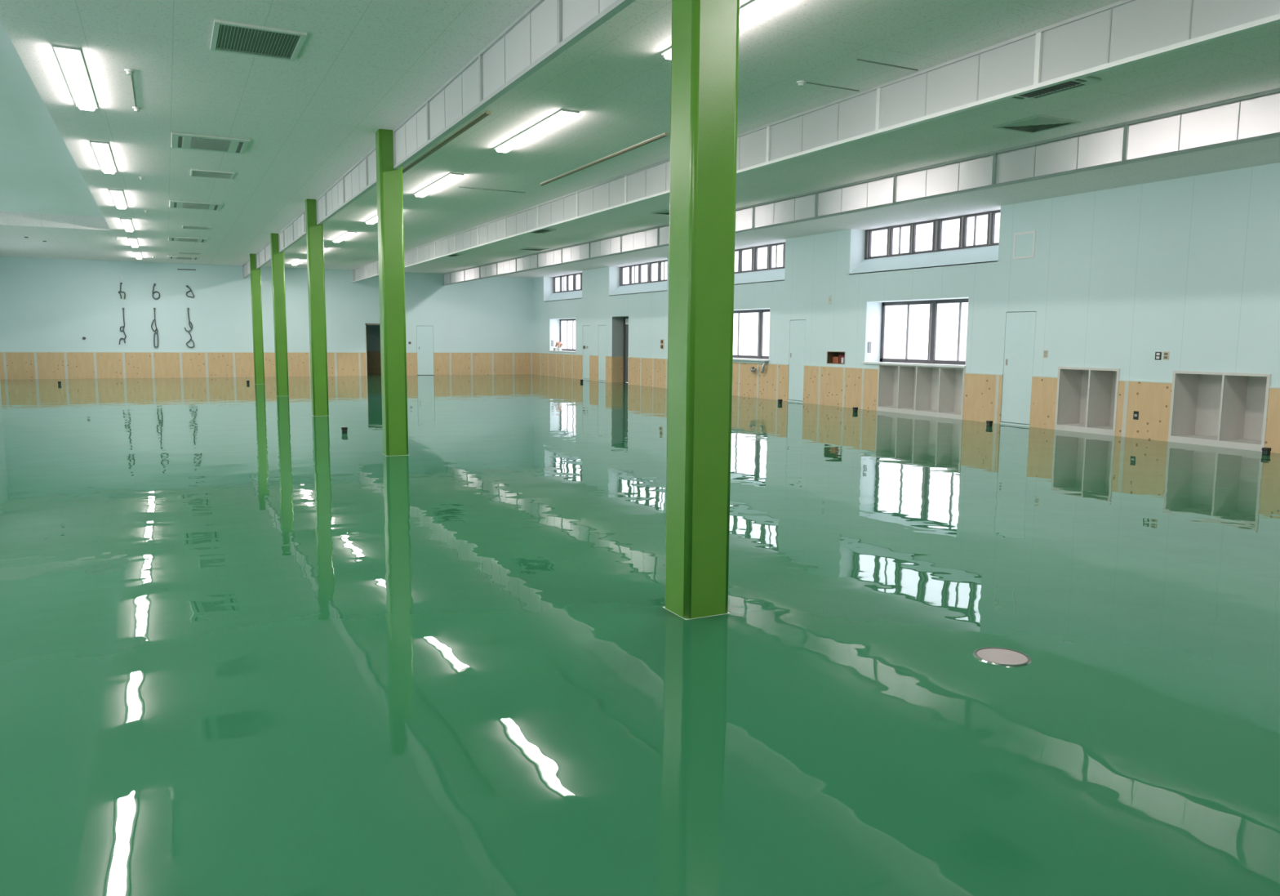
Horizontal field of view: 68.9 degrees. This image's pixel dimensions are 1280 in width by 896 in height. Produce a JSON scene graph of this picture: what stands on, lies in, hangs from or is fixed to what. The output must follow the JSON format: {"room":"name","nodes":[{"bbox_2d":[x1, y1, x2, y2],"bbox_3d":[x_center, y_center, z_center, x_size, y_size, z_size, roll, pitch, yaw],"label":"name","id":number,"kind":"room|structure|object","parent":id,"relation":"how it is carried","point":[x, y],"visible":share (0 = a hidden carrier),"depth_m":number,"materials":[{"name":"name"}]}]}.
{"room":"empty factory hall","nodes":[
{"label":"empty factory hall","id":0,"kind":"room"},
{"bbox_2d":[0,256,533,369],"bbox_3d":[-13.137,-4.840,35.651,20.060,4.200,0.250,-3,7,-27],"label":"wall","id":1,"kind":"structure","parent":0,"point":[47,304],"depth_m":34.19,"materials":[{"name":"teal paint"}]},
{"bbox_2d":[118,282,125,298],"bbox_3d":[-18.217,-5.528,32.802,0.227,0.574,0.075,-3,7,-27],"label":"ornament","id":2,"kind":"object","parent":1,"relation":"attached to","point":[121,283],"visible":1,"depth_m":32.78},
{"bbox_2d":[119,307,126,344],"bbox_3d":[-18.278,-4.297,32.920,0.248,1.293,0.075,-3,7,-27],"label":"ornament","id":3,"kind":"object","parent":1,"relation":"attached to","point":[123,326],"visible":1,"depth_m":32.93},
{"bbox_2d":[151,307,158,347],"bbox_3d":[-17.364,-4.302,33.384,0.223,1.418,0.075,-3,7,-27],"label":"ornament","id":4,"kind":"object","parent":1,"relation":"attached to","point":[154,308],"visible":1,"depth_m":33.39,"materials":[{"name":"metal"}]},
{"bbox_2d":[151,283,159,299],"bbox_3d":[-17.261,-5.581,33.282,0.253,0.565,0.075,-3,7,-27],"label":"ornament","id":5,"kind":"object","parent":1,"relation":"attached to","point":[154,284],"visible":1,"depth_m":33.24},
{"bbox_2d":[176,267,196,271],"bbox_3d":[-16.356,-6.438,33.669,0.640,0.080,0.020,-3,7,-27],"label":"air vent","id":6,"kind":"object","parent":1,"relation":"in","point":[178,268],"visible":1,"depth_m":33.65,"materials":[{"name":"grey metal"}]},
{"bbox_2d":[184,307,194,347],"bbox_3d":[-16.377,-4.361,33.879,0.314,1.446,0.075,-3,7,-27],"label":"ornament","id":7,"kind":"object","parent":1,"relation":"attached to","point":[189,322],"visible":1,"depth_m":33.88,"materials":[{"name":"metal"}]},
{"bbox_2d":[186,284,194,297],"bbox_3d":[-16.283,-5.660,33.769,0.280,0.445,0.075,-3,7,-27],"label":"ornament","id":8,"kind":"object","parent":1,"relation":"attached to","point":[186,285],"visible":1,"depth_m":33.75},
{"bbox_2d":[0,351,533,379],"bbox_3d":[-13.090,-3.202,35.721,19.060,0.931,0.018,-3,7,-27],"label":"wainscot","id":9,"kind":"structure","parent":1,"relation":"attached to","point":[13,365],"depth_m":34.32,"materials":[{"name":"wood"}]},
{"bbox_2d":[364,323,379,375],"bbox_3d":[-10.465,-3.911,37.114,0.900,2.060,0.262,-3,7,-27],"label":"door frame","id":10,"kind":"structure","parent":1,"relation":"in","point":[365,323],"depth_m":36.80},
{"bbox_2d":[416,325,434,374],"bbox_3d":[-8.729,-3.958,37.902,0.688,1.999,0.098,-3,7,-27],"label":"door","id":11,"kind":"structure","parent":1,"relation":"in","point":[424,334],"depth_m":37.86,"materials":[{"name":"teal paint"}]},
{"bbox_2d":[365,324,381,373],"bbox_3d":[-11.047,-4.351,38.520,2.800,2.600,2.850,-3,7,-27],"label":"doorway","id":12,"kind":"structure","parent":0,"point":[373,331],"depth_m":39.85,"materials":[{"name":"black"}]},
{"bbox_2d":[0,373,1279,895],"bbox_3d":[-4.358,-0.563,18.595,20.060,0.200,45.210,-3,7,-27],"label":"floor","id":13,"kind":"structure","parent":0,"point":[249,646],"depth_m":4.62,"materials":[{"name":"paint"}]},
{"bbox_2d":[249,253,264,383],"bbox_3d":[-12.208,-4.095,29.761,0.289,4.100,0.273,-3,7,-27],"label":"steel column","id":14,"kind":"structure","parent":13,"relation":"on","point":[255,283],"depth_m":29.65,"materials":[{"name":"metal"}]},
{"bbox_2d":[270,232,288,395],"bbox_3d":[-9.217,-3.384,23.875,0.289,4.100,0.273,-3,7,-27],"label":"steel column","id":15,"kind":"structure","parent":13,"relation":"on","point":[277,257],"depth_m":23.76,"materials":[{"name":"metal"}]},
{"bbox_2d":[305,198,328,416],"bbox_3d":[-6.221,-2.671,17.979,0.289,4.100,0.273,-3,7,-27],"label":"steel column","id":16,"kind":"structure","parent":13,"relation":"on","point":[314,232],"depth_m":17.87,"materials":[{"name":"metal"}]},
{"bbox_2d":[341,426,347,433],"bbox_3d":[-4.717,-0.286,14.893,0.086,0.100,0.086,-3,7,-27],"label":"floor outlet","id":17,"kind":"object","parent":13,"relation":"on","point":[344,428],"visible":1,"depth_m":14.86,"materials":[{"name":"black plastic"}]},
{"bbox_2d":[375,128,408,456],"bbox_3d":[-3.191,-1.951,12.017,0.289,4.100,0.273,-3,7,-27],"label":"steel column","id":18,"kind":"structure","parent":13,"relation":"on","point":[389,186],"depth_m":11.91,"materials":[{"name":"metal"}]},
{"bbox_2d":[662,0,739,619],"bbox_3d":[0.336,-1.113,5.076,0.289,4.100,0.273,-3,7,-27],"label":"steel column","id":19,"kind":"structure","parent":13,"relation":"on","point":[704,47],"depth_m":5.01,"materials":[{"name":"metal"}]},
{"bbox_2d":[876,364,965,419],"bbox_3d":[6.005,-1.208,19.598,0.438,1.019,2.514,-3,7,-27],"label":"storage shelf","id":20,"kind":"object","parent":13,"relation":"on","point":[922,390],"visible":0.86,"depth_m":19.67,"materials":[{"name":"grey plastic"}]},
{"bbox_2d":[986,420,992,426],"bbox_3d":[6.393,-0.447,17.072,0.086,0.100,0.086,-3,7,-27],"label":"floor outlet","id":21,"kind":"object","parent":13,"relation":"on","point":[988,423],"visible":1,"depth_m":17.04,"materials":[{"name":"black plastic"}]},
{"bbox_2d":[973,646,1031,666],"bbox_3d":[1.771,1.020,4.566,0.270,0.006,0.270,-3,7,-27],"label":"floor plate","id":22,"kind":"object","parent":13,"relation":"on","point":[1002,656],"visible":1,"depth_m":4.56,"materials":[{"name":"metal"}]},
{"bbox_2d":[1054,366,1119,435],"bbox_3d":[7.881,-0.829,16.078,0.598,1.112,1.184,-3,7,-27],"label":"storage shelf","id":23,"kind":"object","parent":13,"relation":"on","point":[1086,397],"visible":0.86,"depth_m":16.16,"materials":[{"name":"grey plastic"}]},
{"bbox_2d":[1168,370,1271,451],"bbox_3d":[8.899,-0.589,14.098,0.618,1.112,1.444,-3,7,-27],"label":"storage shelf","id":24,"kind":"object","parent":13,"relation":"on","point":[1229,410],"visible":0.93,"depth_m":14.16,"materials":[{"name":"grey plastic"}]},
{"bbox_2d":[1262,447,1271,454],"bbox_3d":[8.729,0.046,13.004,0.086,0.100,0.086,-3,7,-27],"label":"floor outlet","id":25,"kind":"object","parent":13,"relation":"on","point":[1265,451],"visible":1,"depth_m":12.98,"materials":[{"name":"black plastic"}]},
{"bbox_2d":[0,0,1279,278],"bbox_3d":[-3.713,-4.816,16.885,20.060,0.545,41.510,-3,7,-27],"label":"ceiling","id":26,"kind":"structure","parent":0,"point":[361,68],"depth_m":10.77,"materials":[{"name":"paint"}]},
{"bbox_2d":[52,44,97,111],"bbox_3d":[-5.703,-3.712,9.470,0.210,0.052,2.460,-3,7,-27],"label":"ceiling light","id":27,"kind":"object","parent":26,"relation":"attached to","point":[70,59],"visible":1,"depth_m":9.20,"materials":[{"name":"white plastic"}]},
{"bbox_2d":[89,140,116,173],"bbox_3d":[-7.798,-4.210,13.591,0.210,0.052,2.460,-3,7,-27],"label":"ceiling light","id":28,"kind":"object","parent":26,"relation":"attached to","point":[102,150],"visible":1,"depth_m":13.34,"materials":[{"name":"white plastic"}]},
{"bbox_2d":[108,188,127,208],"bbox_3d":[-9.892,-4.708,17.713,0.210,0.052,2.460,-3,7,-27],"label":"ceiling light","id":29,"kind":"object","parent":26,"relation":"attached to","point":[117,196],"visible":1,"depth_m":17.43,"materials":[{"name":"white plastic"}]},
{"bbox_2d":[120,217,134,231],"bbox_3d":[-11.987,-5.206,21.834,0.210,0.052,2.460,-3,7,-27],"label":"ceiling light","id":30,"kind":"object","parent":26,"relation":"attached to","point":[127,224],"visible":1,"depth_m":21.55,"materials":[{"name":"white plastic"}]},
{"bbox_2d":[124,68,134,75],"bbox_3d":[-4.986,-3.669,9.117,0.090,0.045,0.090,-3,7,-27],"label":"ceiling sensor","id":31,"kind":"object","parent":26,"relation":"attached to","point":[129,71],"visible":1,"depth_m":9.09,"materials":[{"name":"white plastic"}]},
{"bbox_2d":[128,237,138,247],"bbox_3d":[-14.081,-5.704,25.956,0.210,0.052,2.460,-3,7,-27],"label":"ceiling light","id":32,"kind":"object","parent":26,"relation":"attached to","point":[133,241],"visible":1,"depth_m":25.70,"materials":[{"name":"white plastic"}]},
{"bbox_2d":[132,106,141,111],"bbox_3d":[-5.725,-3.850,10.615,0.090,0.045,0.090,-3,7,-27],"label":"ceiling sensor","id":33,"kind":"object","parent":26,"relation":"attached to","point":[136,108],"visible":1,"depth_m":10.59,"materials":[{"name":"white plastic"}]},
{"bbox_2d":[133,251,142,258],"bbox_3d":[-16.176,-6.202,30.078,0.210,0.052,2.460,-3,7,-27],"label":"ceiling light","id":34,"kind":"object","parent":26,"relation":"attached to","point":[138,255],"visible":1,"depth_m":29.70,"materials":[{"name":"white plastic"}]},
{"bbox_2d":[168,255,199,259],"bbox_3d":[-15.123,-6.300,30.928,0.930,0.038,1.000,-3,7,-27],"label":"air conditioner","id":35,"kind":"object","parent":26,"relation":"attached to","point":[169,256],"visible":1,"depth_m":30.68,"materials":[{"name":"plastic"}]},
{"bbox_2d":[175,257,191,259],"bbox_3d":[-15.115,-6.283,30.912,0.465,0.008,0.760,-3,7,-27],"label":"grille","id":36,"kind":"object","parent":35,"relation":"attached to","point":[188,258],"depth_m":30.97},
{"bbox_2d":[168,235,207,242],"bbox_3d":[-12.128,-5.588,25.033,0.930,0.038,1.000,-3,7,-27],"label":"air conditioner","id":37,"kind":"object","parent":26,"relation":"attached to","point":[170,237],"visible":1,"depth_m":24.87,"materials":[{"name":"plastic"}]},
{"bbox_2d":[177,238,197,241],"bbox_3d":[-12.119,-5.571,25.017,0.465,0.008,0.760,-3,7,-27],"label":"grille","id":38,"kind":"object","parent":37,"relation":"attached to","point":[179,239],"depth_m":24.90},
{"bbox_2d":[178,251,200,254],"bbox_3d":[-14.102,-6.101,29.215,0.620,0.020,0.640,-3,7,-27],"label":"ceiling vent","id":39,"kind":"object","parent":26,"relation":"in","point":[180,252],"visible":1,"depth_m":29.12,"materials":[{"name":"plastic"}]},
{"bbox_2d":[179,252,199,253],"bbox_3d":[-14.102,-6.103,29.214,0.570,0.013,0.590,-3,7,-27],"label":"vent grille","id":40,"kind":"object","parent":39,"relation":"attached to","point":[180,252],"depth_m":29.25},
{"bbox_2d":[168,200,222,210],"bbox_3d":[-8.795,-4.795,18.474,0.930,0.038,1.000,-3,7,-27],"label":"air conditioner","id":41,"kind":"object","parent":26,"relation":"attached to","point":[173,203],"visible":1,"depth_m":18.32,"materials":[{"name":"plastic"}]},
{"bbox_2d":[182,202,209,209],"bbox_3d":[-8.786,-4.778,18.458,0.465,0.008,0.760,-3,7,-27],"label":"grille","id":42,"kind":"object","parent":41,"relation":"attached to","point":[184,205],"depth_m":18.42,"materials":[{"name":"metal"}]},
{"bbox_2d":[182,224,211,230],"bbox_3d":[-10.589,-5.266,22.301,0.620,0.020,0.640,-3,7,-27],"label":"ceiling vent","id":43,"kind":"object","parent":26,"relation":"in","point":[193,227],"visible":1,"depth_m":22.26,"materials":[{"name":"plastic"}]},
{"bbox_2d":[183,226,210,229],"bbox_3d":[-10.588,-5.268,22.301,0.570,0.013,0.590,-3,7,-27],"label":"vent grille","id":44,"kind":"object","parent":43,"relation":"attached to","point":[184,227],"depth_m":22.28,"materials":[{"name":"metal"}]},
{"bbox_2d":[171,131,250,154],"bbox_3d":[-5.763,-4.075,12.509,0.930,0.038,1.000,-3,7,-27],"label":"air conditioner","id":45,"kind":"object","parent":26,"relation":"attached to","point":[179,140],"visible":1,"depth_m":12.39,"materials":[{"name":"plastic"}]},
{"bbox_2d":[190,137,231,151],"bbox_3d":[-5.754,-4.058,12.493,0.465,0.008,0.760,-3,7,-27],"label":"grille","id":46,"kind":"object","parent":45,"relation":"attached to","point":[200,143],"depth_m":12.45,"materials":[{"name":"metal"}]},
{"bbox_2d":[190,168,235,179],"bbox_3d":[-6.841,-4.375,14.926,0.620,0.020,0.640,-3,7,-27],"label":"ceiling vent","id":47,"kind":"object","parent":26,"relation":"in","point":[194,172],"visible":1,"depth_m":14.91,"materials":[{"name":"plastic"}]},
{"bbox_2d":[192,170,232,177],"bbox_3d":[-6.841,-4.377,14.926,0.570,0.013,0.590,-3,7,-27],"label":"vent grille","id":48,"kind":"object","parent":47,"relation":"attached to","point":[209,174],"depth_m":14.91,"materials":[{"name":"metal"}]},
{"bbox_2d":[242,259,250,278],"bbox_3d":[-13.435,-6.205,32.113,0.060,0.472,5.458,-3,7,-27],"label":"ceiling beam","id":49,"kind":"structure","parent":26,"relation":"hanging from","point":[246,267],"depth_m":33.22,"materials":[{"name":"silver metal"}]},
{"bbox_2d":[209,18,306,61],"bbox_3d":[-3.348,-3.555,8.164,0.720,0.025,0.850,-3,7,-27],"label":"ceiling vent","id":50,"kind":"object","parent":26,"relation":"in","point":[231,37],"visible":1,"depth_m":8.15,"materials":[{"name":"plastic"}]},
{"bbox_2d":[255,240,271,268],"bbox_3d":[-10.649,-5.543,26.632,0.060,0.472,6.372,-3,7,-27],"label":"ceiling beam","id":51,"kind":"structure","parent":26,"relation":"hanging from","point":[263,255],"depth_m":27.35,"materials":[{"name":"silver metal"}]},
{"bbox_2d":[278,209,306,252],"bbox_3d":[-7.655,-4.832,20.741,0.060,0.472,6.382,-3,7,-27],"label":"ceiling beam","id":52,"kind":"structure","parent":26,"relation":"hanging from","point":[295,230],"depth_m":20.97,"materials":[{"name":"paint"}]},
{"bbox_2d":[290,258,306,265],"bbox_3d":[-11.810,-6.422,32.270,0.210,0.052,2.460,-3,7,-27],"label":"ceiling light","id":53,"kind":"object","parent":26,"relation":"attached to","point":[300,260],"visible":1,"depth_m":32.05,"materials":[{"name":"white plastic"}]},
{"bbox_2d":[332,231,356,242],"bbox_3d":[-7.621,-5.426,24.026,0.210,0.052,2.460,-3,7,-27],"label":"ceiling light","id":54,"kind":"object","parent":26,"relation":"attached to","point":[348,233],"visible":1,"depth_m":23.80,"materials":[{"name":"white plastic"}]},
{"bbox_2d":[315,146,376,225],"bbox_3d":[-4.643,-4.115,14.812,0.060,0.472,6.458,-3,7,-27],"label":"ceiling beam","id":55,"kind":"structure","parent":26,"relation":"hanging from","point":[361,177],"depth_m":14.66,"materials":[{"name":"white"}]},
{"bbox_2d":[364,214,377,224],"bbox_3d":[-5.527,-4.928,19.905,0.210,0.052,2.460,-3,7,-27],"label":"ceiling light","id":56,"kind":"object","parent":26,"relation":"attached to","point":[373,220],"visible":0.47,"depth_m":20.49,"materials":[{"name":"white plastic"}]},
{"bbox_2d":[413,172,463,196],"bbox_3d":[-3.432,-4.430,15.783,0.210,0.052,2.460,-3,7,-27],"label":"ceiling light","id":57,"kind":"object","parent":26,"relation":"attached to","point":[450,177],"visible":1,"depth_m":15.53,"materials":[{"name":"white plastic"}]},
{"bbox_2d":[402,110,490,173],"bbox_3d":[-2.716,-4.059,12.582,0.054,0.035,4.396,-3,7,-27],"label":"rail","id":58,"kind":"object","parent":26,"relation":"attached to","point":[484,114],"visible":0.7,"depth_m":12.07,"materials":[{"name":"metal"}]},
{"bbox_2d":[447,253,462,256],"bbox_3d":[-6.038,-5.991,28.926,0.890,0.038,0.890,-3,7,-27],"label":"air conditioner","id":59,"kind":"object","parent":26,"relation":"attached to","point":[455,254],"visible":0.36,"depth_m":28.91,"materials":[{"name":"plastic"}]},
{"bbox_2d":[459,186,525,192],"bbox_3d":[-2.573,-4.503,16.284,1.194,0.008,0.034,-3,7,-27],"label":"conduit","id":60,"kind":"object","parent":26,"relation":"attached to","point":[460,187],"visible":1,"depth_m":16.27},
{"bbox_2d":[392,0,635,168],"bbox_3d":[-1.364,-3.336,8.361,0.060,0.472,7.562,-3,7,-27],"label":"ceiling beam","id":61,"kind":"structure","parent":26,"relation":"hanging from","point":[546,28],"depth_m":7.96,"materials":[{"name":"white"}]},
{"bbox_2d":[518,247,548,250],"bbox_3d":[-3.075,-5.748,26.964,0.680,0.018,0.680,-3,7,-27],"label":"ceiling vent","id":62,"kind":"object","parent":26,"relation":"in","point":[523,248],"visible":1,"depth_m":26.86,"materials":[{"name":"plastic"}]},
{"bbox_2d":[493,108,579,152],"bbox_3d":[-1.337,-3.932,11.662,0.210,0.052,2.460,-3,7,-27],"label":"ceiling light","id":63,"kind":"object","parent":26,"relation":"attached to","point":[562,115],"visible":1,"depth_m":11.42,"materials":[{"name":"white plastic"}]},
{"bbox_2d":[531,227,556,233],"bbox_3d":[-2.566,-5.180,22.214,0.890,0.038,0.890,-3,7,-27],"label":"air conditioner","id":64,"kind":"object","parent":26,"relation":"attached to","point":[547,229],"visible":0.38,"depth_m":22.16,"materials":[{"name":"plastic"}]},
{"bbox_2d":[531,229,548,232],"bbox_3d":[-2.566,-5.165,22.216,0.630,0.008,0.630,-3,7,-27],"label":"grille","id":65,"kind":"object","parent":64,"relation":"attached to","point":[541,230],"depth_m":22.31,"materials":[{"name":"black plastic"}]},
{"bbox_2d":[540,132,668,185],"bbox_3d":[-0.654,-4.165,13.639,0.054,0.035,4.396,-3,7,-27],"label":"rail","id":66,"kind":"object","parent":26,"relation":"attached to","point":[665,134],"visible":1,"depth_m":13.20,"materials":[{"name":"metal"}]},
{"bbox_2d":[650,208,669,214],"bbox_3d":[0.675,-4.782,18.945,0.680,0.018,0.680,-3,7,-27],"label":"ceiling vent","id":67,"kind":"object","parent":26,"relation":"in","point":[665,211],"visible":0.38,"depth_m":18.96,"materials":[{"name":"plastic"}]},
{"bbox_2d":[661,47,671,59],"bbox_3d":[0.266,-3.524,8.281,0.169,0.051,0.300,-3,7,-27],"label":"ceiling light","id":68,"kind":"object","parent":26,"relation":"attached to","point":[667,53],"depth_m":8.37,"materials":[{"name":"white plastic"}]},
{"bbox_2d":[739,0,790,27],"bbox_3d":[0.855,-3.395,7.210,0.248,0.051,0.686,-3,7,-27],"label":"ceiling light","id":69,"kind":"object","parent":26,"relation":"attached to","point":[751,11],"depth_m":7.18,"materials":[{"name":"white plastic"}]},
{"bbox_2d":[796,80,805,86],"bbox_3d":[1.609,-3.639,9.325,0.090,0.045,0.090,-3,7,-27],"label":"ceiling sensor","id":70,"kind":"object","parent":26,"relation":"attached to","point":[801,82],"visible":1,"depth_m":9.30,"materials":[{"name":"white plastic"}]},
{"bbox_2d":[351,0,1279,282],"bbox_3d":[-1.833,-4.450,17.884,0.060,0.472,41.509,-3,7,-27],"label":"ceiling beam","id":71,"kind":"structure","parent":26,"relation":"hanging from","point":[1122,33],"depth_m":8.59,"materials":[{"name":"paint"}]},
{"bbox_2d":[806,81,859,91],"bbox_3d":[1.965,-3.674,9.493,0.662,0.008,0.017,-3,7,-27],"label":"conduit","id":72,"kind":"object","parent":26,"relation":"attached to","point":[806,82],"visible":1,"depth_m":9.49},
{"bbox_2d":[443,88,1279,285],"bbox_3d":[1.381,-4.612,19.498,0.060,0.472,41.509,-3,7,-27],"label":"ceiling beam","id":73,"kind":"structure","parent":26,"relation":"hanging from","point":[1255,117],"depth_m":12.63,"materials":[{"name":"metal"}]},
{"bbox_2d":[856,58,918,70],"bbox_3d":[2.317,-3.581,8.724,0.732,0.008,0.017,-3,7,-27],"label":"conduit","id":74,"kind":"object","parent":26,"relation":"attached to","point":[856,59],"visible":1,"depth_m":8.72,"materials":[{"name":"metal"}]},
{"bbox_2d":[992,114,1080,133],"bbox_3d":[4.689,-3.828,11.048,0.680,0.018,0.680,-3,7,-27],"label":"ceiling vent","id":75,"kind":"object","parent":26,"relation":"in","point":[1040,122],"visible":1,"depth_m":11.02,"materials":[{"name":"plastic"}]},
{"bbox_2d":[1010,75,1102,101],"bbox_3d":[3.924,-3.623,9.324,0.890,0.038,0.890,-3,7,-27],"label":"air conditioner","id":76,"kind":"object","parent":26,"relation":"attached to","point":[1087,80],"visible":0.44,"depth_m":9.39,"materials":[{"name":"plastic"}]},
{"bbox_2d":[1018,80,1081,97],"bbox_3d":[3.923,-3.608,9.326,0.630,0.008,0.630,-3,7,-27],"label":"grille","id":77,"kind":"object","parent":76,"relation":"attached to","point":[1070,83],"depth_m":9.42,"materials":[{"name":"black plastic"}]},
{"bbox_2d":[532,162,1279,422],"bbox_3d":[5.044,-3.009,21.441,0.500,4.155,42.310,-3,7,-27],"label":"wall","id":78,"kind":"structure","parent":0,"point":[1188,268],"depth_m":15.82,"materials":[{"name":"paint"}]},
{"bbox_2d":[548,317,575,352],"bbox_3d":[-2.867,-4.473,37.016,0.530,1.335,2.760,-3,7,-27],"label":"window","id":79,"kind":"structure","parent":78,"relation":"in","point":[562,330],"depth_m":37.94,"materials":[{"name":"glass"}]},
{"bbox_2d":[555,341,563,351],"bbox_3d":[-3.269,-4.087,37.507,0.257,0.361,0.448,-3,7,-27],"label":"flower pot","id":80,"kind":"object","parent":79,"relation":"on","point":[557,344],"visible":1,"depth_m":37.37,"materials":[{"name":"white ceramic"}]},
{"bbox_2d":[543,272,582,301],"bbox_3d":[-2.847,-6.343,36.823,0.500,1.025,4.040,-3,7,-27],"label":"window","id":81,"kind":"structure","parent":78,"relation":"in","point":[569,286],"depth_m":37.58,"materials":[{"name":"glass"}]},
{"bbox_2d":[582,324,590,379],"bbox_3d":[-1.971,-3.561,34.896,0.094,2.019,0.679,-3,7,-27],"label":"door","id":82,"kind":"structure","parent":78,"relation":"in","point":[586,329],"depth_m":34.87,"materials":[{"name":"teal paint"}]},
{"bbox_2d":[598,324,606,381],"bbox_3d":[-1.325,-3.408,33.624,0.094,2.019,0.669,-3,7,-27],"label":"door","id":83,"kind":"structure","parent":78,"relation":"in","point":[602,328],"depth_m":33.62,"materials":[{"name":"teal paint"}]},
{"bbox_2d":[611,315,628,382],"bbox_3d":[-0.425,-3.404,32.407,0.599,2.310,1.320,-3,7,-27],"label":"door","id":84,"kind":"structure","parent":78,"relation":"in","point":[620,329],"depth_m":32.93,"materials":[{"name":"grey metal"}]},
{"bbox_2d":[608,259,667,295],"bbox_3d":[0.102,-5.642,31.022,0.500,1.025,4.310,-3,7,-27],"label":"window","id":85,"kind":"structure","parent":78,"relation":"in","point":[651,277],"depth_m":31.56,"materials":[{"name":"glass"}]},
{"bbox_2d":[733,307,770,360],"bbox_3d":[2.859,-3.115,25.649,0.620,1.385,3.040,-3,7,-27],"label":"window","id":86,"kind":"structure","parent":78,"relation":"in","point":[751,326],"depth_m":25.76,"materials":[{"name":"glass"}]},
{"bbox_2d":[750,366,756,373],"bbox_3d":[3.017,-2.083,24.820,0.119,0.168,0.277,-1,7,-16],"label":"trap","id":87,"kind":"object","parent":78,"relation":"attached to","point":[753,371],"visible":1,"depth_m":24.81,"materials":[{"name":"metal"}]},
{"bbox_2d":[733,239,786,284],"bbox_3d":[2.910,-4.975,25.495,0.500,1.025,4.300,-3,7,-27],"label":"window","id":88,"kind":"structure","parent":78,"relation":"in","point":[764,263],"depth_m":25.11,"materials":[{"name":"glass"}]},
{"bbox_2d":[760,360,768,373],"bbox_3d":[3.244,-2.128,24.402,0.157,0.335,0.186,-3,7,-27],"label":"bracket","id":89,"kind":"object","parent":78,"relation":"attached to","point":[765,362],"visible":1,"depth_m":24.34,"materials":[{"name":"metal"}]},
{"bbox_2d":[787,319,805,402],"bbox_3d":[3.939,-2.166,23.261,0.098,2.039,0.649,-3,7,-27],"label":"door","id":90,"kind":"structure","parent":78,"relation":"in","point":[797,327],"depth_m":23.24,"materials":[{"name":"teal paint"}]},
{"bbox_2d":[828,294,831,304],"bbox_3d":[4.470,-3.486,21.966,0.012,0.210,0.100,-3,7,-27],"label":"wall plate","id":91,"kind":"object","parent":78,"relation":"attached to","point":[829,296],"visible":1,"depth_m":21.96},
{"bbox_2d":[826,350,845,364],"bbox_3d":[4.738,-2.122,21.946,0.338,0.320,0.690,-3,7,-27],"label":"wall niche","id":92,"kind":"object","parent":78,"relation":"attached to","point":[831,353],"visible":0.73,"depth_m":22.17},
{"bbox_2d":[832,356,839,363],"bbox_3d":[4.681,-2.089,22.124,0.120,0.148,0.210,-3,7,-27],"label":"box","id":93,"kind":"object","parent":92,"relation":"in","point":[835,359],"visible":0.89,"depth_m":22.07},
{"bbox_2d":[839,355,844,363],"bbox_3d":[4.805,-2.082,21.900,0.160,0.188,0.220,-3,7,-27],"label":"box","id":94,"kind":"object","parent":92,"relation":"in","point":[840,356],"visible":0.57,"depth_m":21.89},
{"bbox_2d":[533,351,1279,453],"bbox_3d":[4.757,-1.407,21.595,0.018,0.931,41.498,-3,7,-27],"label":"wainscot","id":95,"kind":"structure","parent":78,"relation":"attached to","point":[830,385],"depth_m":20.81,"materials":[{"name":"wood"}]},
{"bbox_2d":[1133,410,1138,419],"bbox_3d":[8.039,-0.529,15.128,0.012,0.135,0.085,-3,7,-27],"label":"wall socket","id":96,"kind":"object","parent":95,"relation":"attached to","point":[1135,415],"visible":1,"depth_m":15.12,"materials":[{"name":"black plastic"}]},
{"bbox_2d":[862,296,968,367],"bbox_3d":[5.926,-2.435,19.692,0.545,1.385,3.030,-3,7,-27],"label":"window","id":97,"kind":"structure","parent":78,"relation":"in","point":[926,331],"depth_m":20.05,"materials":[{"name":"glass"}]},
{"bbox_2d":[867,342,871,352],"bbox_3d":[5.159,-2.263,20.986,0.090,0.240,0.016,-3,7,-27],"label":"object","id":98,"kind":"object","parent":97,"relation":"attached to","point":[868,343],"visible":1,"depth_m":20.98,"materials":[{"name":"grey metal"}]},
{"bbox_2d":[848,209,1000,274],"bbox_3d":[5.975,-4.246,19.464,0.500,1.025,4.310,-3,7,-27],"label":"window","id":99,"kind":"structure","parent":78,"relation":"in","point":[971,238],"depth_m":19.57,"materials":[{"name":"glass"}]},
{"bbox_2d":[1000,311,1036,426],"bbox_3d":[7.005,-1.462,17.226,0.098,2.090,0.679,-3,7,-27],"label":"door","id":100,"kind":"structure","parent":78,"relation":"in","point":[1020,338],"depth_m":17.20,"materials":[{"name":"teal paint"}]},
{"bbox_2d":[1013,230,1035,259],"bbox_3d":[6.979,-3.683,16.950,0.012,0.475,0.470,-3,7,-27],"label":"access hatch","id":101,"kind":"object","parent":78,"relation":"attached to","point":[1024,242],"visible":1,"depth_m":16.95,"materials":[{"name":"teal paint"}]},
{"bbox_2d":[1043,350,1048,357],"bbox_3d":[7.233,-1.674,16.645,0.012,0.130,0.085,-3,7,-27],"label":"wall switch","id":102,"kind":"object","parent":78,"relation":"attached to","point":[1045,352],"visible":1,"depth_m":16.64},
{"bbox_2d":[1155,351,1161,359],"bbox_3d":[8.192,-1.456,14.756,0.012,0.125,0.100,-3,7,-27],"label":"wall switch","id":103,"kind":"object","parent":78,"relation":"attached to","point":[1157,354],"visible":1,"depth_m":14.75,"materials":[{"name":"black plastic"}]},
{"bbox_2d":[1162,351,1169,359],"bbox_3d":[8.251,-1.447,14.640,0.012,0.125,0.100,-3,7,-27],"label":"wall switch","id":104,"kind":"object","parent":78,"relation":"attached to","point":[1166,354],"visible":1,"depth_m":14.63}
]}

